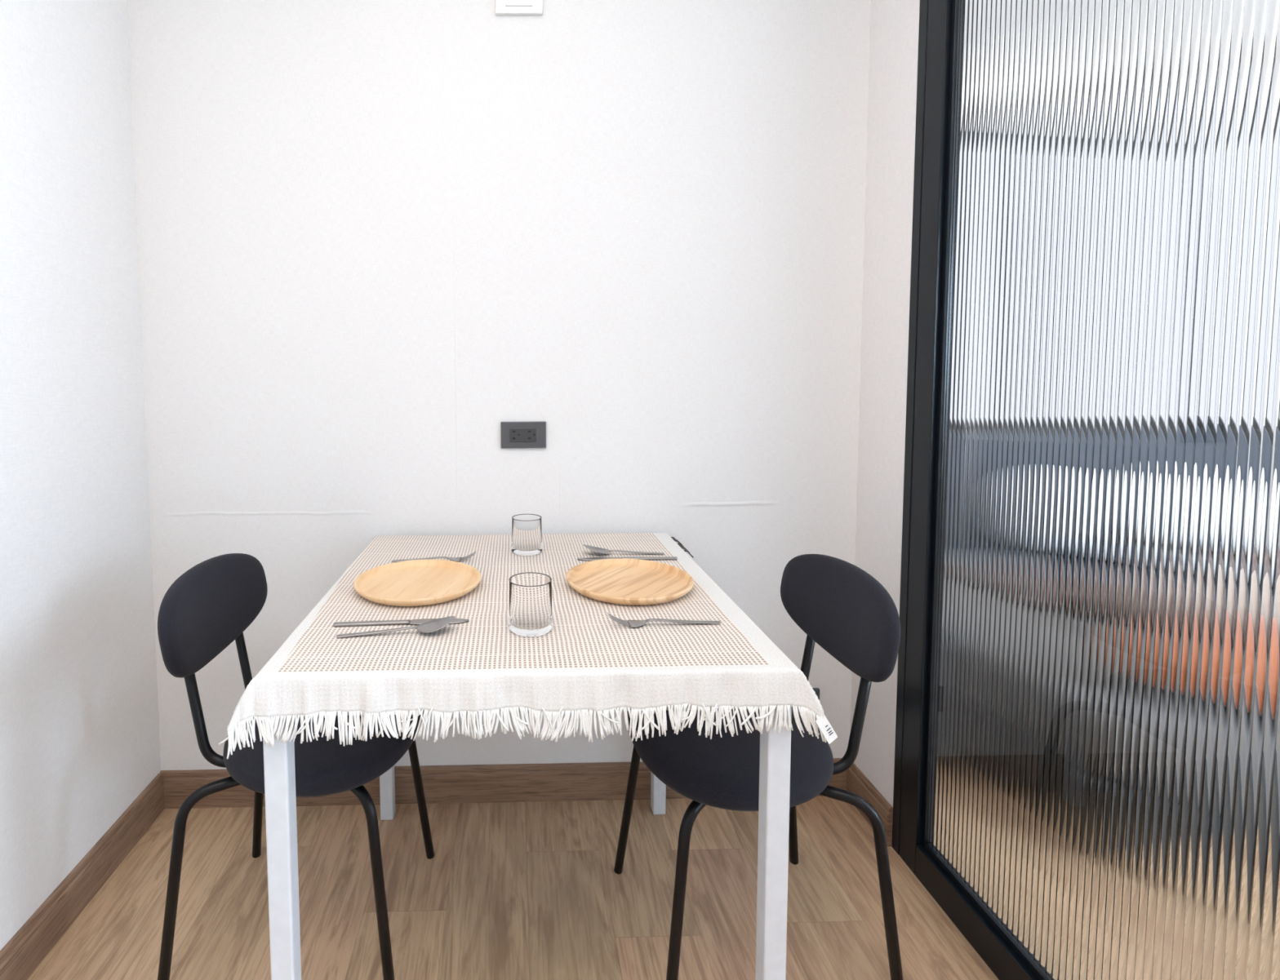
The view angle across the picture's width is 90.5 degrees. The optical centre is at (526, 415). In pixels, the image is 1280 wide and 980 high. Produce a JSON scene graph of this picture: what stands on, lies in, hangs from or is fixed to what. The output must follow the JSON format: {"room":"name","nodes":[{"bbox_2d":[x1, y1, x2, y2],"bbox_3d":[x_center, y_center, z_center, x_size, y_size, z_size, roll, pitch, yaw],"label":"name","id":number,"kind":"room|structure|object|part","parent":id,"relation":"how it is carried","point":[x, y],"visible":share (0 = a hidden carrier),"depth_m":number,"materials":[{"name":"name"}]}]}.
{"room":"dining room","nodes":[
{"label":"dining room","id":0,"kind":"room"},
{"bbox_2d":[0,0,160,951],"bbox_3d":[-1.006,-0.123,-0.186,0.100,2.600,3.600,0,4,-1],"label":"wall","id":1,"kind":"structure","parent":0,"point":[80,738],"depth_m":1.34,"materials":[{"name":"white paint"}]},
{"bbox_2d":[0,773,164,979],"bbox_3d":[-0.943,1.125,-0.112,0.012,0.100,3.588,0,4,-1],"label":"baseboard","id":2,"kind":"structure","parent":1,"relation":"attached to","point":[25,951],"depth_m":1.35,"materials":[{"name":"brown wood"}]},
{"bbox_2d":[127,0,871,770],"bbox_3d":[-0.105,-0.246,1.679,1.979,2.600,0.100,0,4,-1],"label":"wall","id":3,"kind":"structure","parent":0,"point":[375,237],"depth_m":1.62,"materials":[{"name":"paint"}]},
{"bbox_2d":[160,758,847,808],"bbox_3d":[-0.047,1.004,1.703,1.879,0.100,0.012,0,4,-1],"label":"baseboard","id":4,"kind":"structure","parent":3,"relation":"attached to","point":[600,781],"depth_m":1.70,"materials":[{"name":"brown wood"}]},
{"bbox_2d":[495,0,542,15],"bbox_3d":[-0.019,-1.047,1.573,0.119,0.070,0.012,0,4,-1],"label":"switch plate","id":5,"kind":"object","parent":3,"relation":"attached to","point":[508,7],"visible":1,"depth_m":1.57,"materials":[{"name":"white plastic"}]},
{"bbox_2d":[500,422,546,448],"bbox_3d":[-0.008,0.052,1.644,0.119,0.070,0.011,0,4,-1],"label":"wall socket","id":6,"kind":"object","parent":3,"relation":"attached to","point":[513,434],"visible":1,"depth_m":1.64,"materials":[{"name":"grey plastic"}]},
{"bbox_2d":[812,688,819,700],"bbox_3d":[0.741,0.782,1.706,0.119,0.070,0.011,0,4,-1],"label":"wall socket","id":7,"kind":"object","parent":3,"relation":"attached to","point":[816,691],"visible":0.04,"depth_m":1.70,"materials":[{"name":"grey plastic"}]},
{"bbox_2d":[27,796,999,979],"bbox_3d":[1.726,1.142,0.562,5.576,0.050,5.020,0,4,-1],"label":"floor","id":8,"kind":"structure","parent":0,"point":[508,891],"depth_m":1.37,"materials":[{"name":"brown wood"}]},
{"bbox_2d":[157,553,434,979],"bbox_3d":[-0.448,0.692,1.293,0.456,0.781,0.416,0,4,1],"label":"dining chair","id":9,"kind":"object","parent":8,"relation":"on","point":[210,606],"visible":0.59,"depth_m":1.16,"materials":[{"name":"grey fabric"}]},
{"bbox_3d":[-0.573,0.882,1.166,0.230,0.418,0.025,-2,4,-30],"label":"leg","id":10,"kind":"part","parent":9,"relation":"part of","materials":[{"name":"black metal"}]},
{"bbox_3d":[-0.562,0.531,1.186,0.206,0.287,0.018,0,4,1],"label":"post","id":11,"kind":"part","parent":9,"relation":"part of","materials":[{"name":"black metal"}]},
{"bbox_3d":[-0.643,0.396,1.277,0.070,0.187,0.390,0,4,1],"label":"backrest","id":12,"kind":"part","parent":9,"relation":"part of","materials":[{"name":"black plastic"}]},
{"bbox_3d":[-0.559,0.518,1.382,0.206,0.287,0.018,0,4,1],"label":"post","id":13,"kind":"part","parent":9,"relation":"part of","materials":[{"name":"black metal"}]},
{"bbox_3d":[-0.569,0.864,1.447,0.230,0.418,0.025,2,4,31],"label":"leg","id":14,"kind":"part","parent":9,"relation":"part of","materials":[{"name":"black metal"}]},
{"bbox_3d":[-0.408,0.633,1.289,0.376,0.050,0.416,0,4,1],"label":"seat","id":15,"kind":"part","parent":9,"relation":"part of","materials":[{"name":"grey fabric"}]},
{"bbox_3d":[-0.312,0.881,1.162,0.206,0.418,0.027,2,4,36],"label":"leg","id":16,"kind":"part","parent":9,"relation":"part of","materials":[{"name":"black metal"}]},
{"bbox_3d":[-0.308,0.863,1.443,0.206,0.418,0.027,-3,4,-34],"label":"leg","id":17,"kind":"part","parent":9,"relation":"part of","materials":[{"name":"black metal"}]},
{"bbox_2d":[262,704,791,979],"bbox_3d":[-0.002,0.710,1.276,0.750,0.742,0.750,0,4,-1],"label":"dining table","id":18,"kind":"object","parent":8,"relation":"on","point":[279,770],"visible":0.31,"depth_m":0.90,"materials":[{"name":"white paint"}]},
{"bbox_3d":[-0.353,0.744,0.912,0.034,0.724,0.034,0,4,-1],"label":"leg","id":19,"kind":"part","parent":18,"relation":"part of","materials":[{"name":"white paint"}]},
{"bbox_3d":[-0.367,0.699,1.627,0.034,0.724,0.034,0,4,-1],"label":"leg","id":20,"kind":"part","parent":18,"relation":"part of","materials":[{"name":"white paint"}]},
{"bbox_2d":[218,533,837,759],"bbox_3d":[-0.002,0.386,1.244,0.850,0.102,0.798,0,4,-1],"label":"tablecloth","id":21,"kind":"object","parent":18,"relation":"on","point":[591,661],"visible":0.88,"depth_m":0.89,"materials":[{"name":"fabric"}]},
{"bbox_2d":[336,616,454,638],"bbox_3d":[-0.208,0.340,1.004,0.186,0.023,0.046,-1,4,-7],"label":"spoon","id":22,"kind":"object","parent":21,"relation":"on","point":[434,625],"visible":1,"depth_m":1.00,"materials":[{"name":"grey metal"}]},
{"bbox_3d":[-0.239,0.347,1.000,0.125,0.010,0.011,-1,4,-7],"label":"handle","id":23,"kind":"part","parent":22,"relation":"part of","materials":[{"name":"grey metal"}]},
{"bbox_2d":[416,616,454,632],"bbox_3d":[-0.147,0.337,1.011,0.062,0.019,0.046,-1,4,-7],"label":"bowl","id":24,"kind":"object","parent":22,"relation":"on","point":[434,625],"depth_m":1.01,"materials":[{"name":"grey metal"}]},
{"bbox_2d":[333,618,469,626],"bbox_3d":[-0.208,0.346,1.046,0.224,0.006,0.022,-1,4,-4],"label":"table knife","id":25,"kind":"object","parent":21,"relation":"on","point":[455,620],"visible":0.94,"depth_m":1.04,"materials":[{"name":"grey metal"}]},
{"bbox_3d":[-0.258,0.347,1.043,0.124,0.006,0.012,-1,4,-4],"label":"handle","id":26,"kind":"part","parent":25,"relation":"part of","materials":[{"name":"grey metal"}]},
{"bbox_3d":[-0.147,0.346,1.050,0.100,0.002,0.022,-1,4,-4],"label":"blade","id":27,"kind":"part","parent":25,"relation":"part of","materials":[{"name":"grey metal"}]},
{"bbox_2d":[353,560,481,606],"bbox_3d":[-0.212,0.328,1.227,0.247,0.019,0.247,0,4,-1],"label":"plate","id":28,"kind":"object","parent":21,"relation":"on","point":[413,583],"visible":1,"depth_m":1.23,"materials":[{"name":"brown wood"}]},
{"bbox_2d":[391,551,475,562],"bbox_3d":[-0.206,0.317,1.397,0.188,0.019,0.028,0,4,-2],"label":"fork","id":29,"kind":"object","parent":21,"relation":"on","point":[454,559],"visible":0.95,"depth_m":1.39,"materials":[{"name":"grey metal"}]},
{"bbox_3d":[-0.239,0.322,1.396,0.122,0.010,0.011,0,4,-2],"label":"handle","id":30,"kind":"part","parent":29,"relation":"part of","materials":[{"name":"grey metal"}]},
{"bbox_2d":[511,514,542,555],"bbox_3d":[0.001,0.280,1.462,0.073,0.083,0.073,0,4,-1],"label":"drinking glass","id":31,"kind":"object","parent":21,"relation":"on","point":[526,529],"visible":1,"depth_m":1.43,"materials":[{"name":"clear glass"}]},
{"bbox_2d":[508,572,552,636],"bbox_3d":[0.007,0.308,1.019,0.073,0.083,0.073,0,4,-1],"label":"drinking glass","id":32,"kind":"object","parent":21,"relation":"on","point":[530,613],"visible":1,"depth_m":0.99,"materials":[{"name":"clear glass"}]},
{"bbox_2d":[582,544,664,555],"bbox_3d":[0.225,0.310,1.441,0.186,0.023,0.046,0,4,1],"label":"spoon","id":33,"kind":"object","parent":21,"relation":"on","point":[598,550],"visible":1,"depth_m":1.44,"materials":[{"name":"grey metal"}]},
{"bbox_2d":[582,544,610,553],"bbox_3d":[0.162,0.308,1.442,0.062,0.019,0.046,0,4,1],"label":"bowl","id":34,"kind":"object","parent":33,"relation":"on","point":[598,550],"depth_m":1.45,"materials":[{"name":"grey metal"}]},
{"bbox_3d":[0.255,0.316,1.441,0.125,0.010,0.011,0,4,1],"label":"handle","id":35,"kind":"part","parent":33,"relation":"part of","materials":[{"name":"grey metal"}]},
{"bbox_2d":[577,556,677,560],"bbox_3d":[0.226,0.321,1.401,0.224,0.006,0.022,0,4,0],"label":"table knife","id":36,"kind":"object","parent":21,"relation":"on","point":[627,557],"visible":0.81,"depth_m":1.40,"materials":[{"name":"grey metal"}]},
{"bbox_3d":[0.164,0.322,1.401,0.100,0.002,0.022,0,4,0],"label":"blade","id":37,"kind":"part","parent":36,"relation":"part of","materials":[{"name":"grey metal"}]},
{"bbox_3d":[0.276,0.321,1.401,0.124,0.006,0.012,0,4,0],"label":"handle","id":38,"kind":"part","parent":36,"relation":"part of","materials":[{"name":"grey metal"}]},
{"bbox_2d":[565,558,693,605],"bbox_3d":[0.201,0.326,1.226,0.247,0.019,0.247,0,4,-1],"label":"plate","id":39,"kind":"object","parent":21,"relation":"on","point":[620,581],"visible":1,"depth_m":1.23,"materials":[{"name":"brown wood"}]},
{"bbox_2d":[606,612,720,627],"bbox_3d":[0.228,0.338,1.034,0.188,0.019,0.028,0,4,-3],"label":"fork","id":40,"kind":"object","parent":21,"relation":"on","point":[633,624],"visible":1,"depth_m":1.03,"materials":[{"name":"grey metal"}]},
{"bbox_3d":[0.261,0.342,1.036,0.122,0.010,0.011,0,4,-3],"label":"handle","id":41,"kind":"part","parent":40,"relation":"part of","materials":[{"name":"grey metal"}]},
{"bbox_3d":[0.349,0.694,1.641,0.034,0.724,0.034,0,4,-1],"label":"leg","id":42,"kind":"part","parent":18,"relation":"part of","materials":[{"name":"white paint"}]},
{"bbox_3d":[0.364,0.739,0.926,0.034,0.724,0.034,0,4,-1],"label":"leg","id":43,"kind":"part","parent":18,"relation":"part of","materials":[{"name":"white paint"}]},
{"bbox_2d":[613,554,903,979],"bbox_3d":[0.435,0.690,1.254,0.456,0.781,0.416,-1,4,-3],"label":"dining chair","id":44,"kind":"object","parent":8,"relation":"on","point":[839,606],"visible":0.62,"depth_m":1.14,"materials":[{"name":"grey fabric"}]},
{"bbox_3d":[0.291,0.863,1.398,0.206,0.418,0.027,2,4,31],"label":"leg","id":45,"kind":"part","parent":44,"relation":"part of","materials":[{"name":"black metal"}]},
{"bbox_3d":[0.308,0.881,1.118,0.206,0.418,0.027,-3,5,-38],"label":"leg","id":46,"kind":"part","parent":44,"relation":"part of","materials":[{"name":"black metal"}]},
{"bbox_3d":[0.395,0.631,1.248,0.376,0.050,0.416,-1,4,-3],"label":"seat","id":47,"kind":"part","parent":44,"relation":"part of","materials":[{"name":"grey fabric"}]},
{"bbox_3d":[0.551,0.860,1.414,0.230,0.418,0.025,-3,4,-34],"label":"leg","id":48,"kind":"part","parent":44,"relation":"part of","materials":[{"name":"black metal"}]},
{"bbox_3d":[0.540,0.514,1.348,0.206,0.287,0.018,-1,4,-3],"label":"post","id":49,"kind":"part","parent":44,"relation":"part of","materials":[{"name":"black metal"}]},
{"bbox_3d":[0.626,0.391,1.247,0.070,0.187,0.390,-1,4,-3],"label":"backrest","id":50,"kind":"part","parent":44,"relation":"part of","materials":[{"name":"black plastic"}]},
{"bbox_3d":[0.552,0.527,1.153,0.206,0.287,0.018,-1,4,-3],"label":"post","id":51,"kind":"part","parent":44,"relation":"part of","materials":[{"name":"black metal"}]},
{"bbox_3d":[0.568,0.878,1.133,0.230,0.418,0.025,2,4,27],"label":"leg","id":52,"kind":"part","parent":44,"relation":"part of","materials":[{"name":"black metal"}]},
{"bbox_2d":[849,0,919,842],"bbox_3d":[0.925,-0.282,2.150,0.100,2.600,1.398,0,4,-1],"label":"wall","id":53,"kind":"structure","parent":0,"point":[894,24],"depth_m":1.54,"materials":[{"name":"paint"}]},
{"bbox_2d":[846,763,893,846],"bbox_3d":[0.889,1.004,1.623,0.012,0.100,0.186,0,4,-1],"label":"baseboard","id":54,"kind":"structure","parent":53,"relation":"attached to","point":[857,784],"depth_m":1.61,"materials":[{"name":"brown wood"}]},
{"bbox_2d":[891,0,1279,979],"bbox_3d":[0.946,-0.113,0.903,0.091,2.420,1.111,0,4,-1],"label":"door","id":55,"kind":"structure","parent":53,"relation":"in","point":[1086,771],"depth_m":1.01,"materials":[{"name":"clear glass"}]},
{"bbox_3d":[0.931,1.059,0.963,0.045,0.074,0.962,0,4,-1],"label":"rail","id":56,"kind":"part","parent":55,"relation":"part of","materials":[{"name":"black metal"}]}
]}

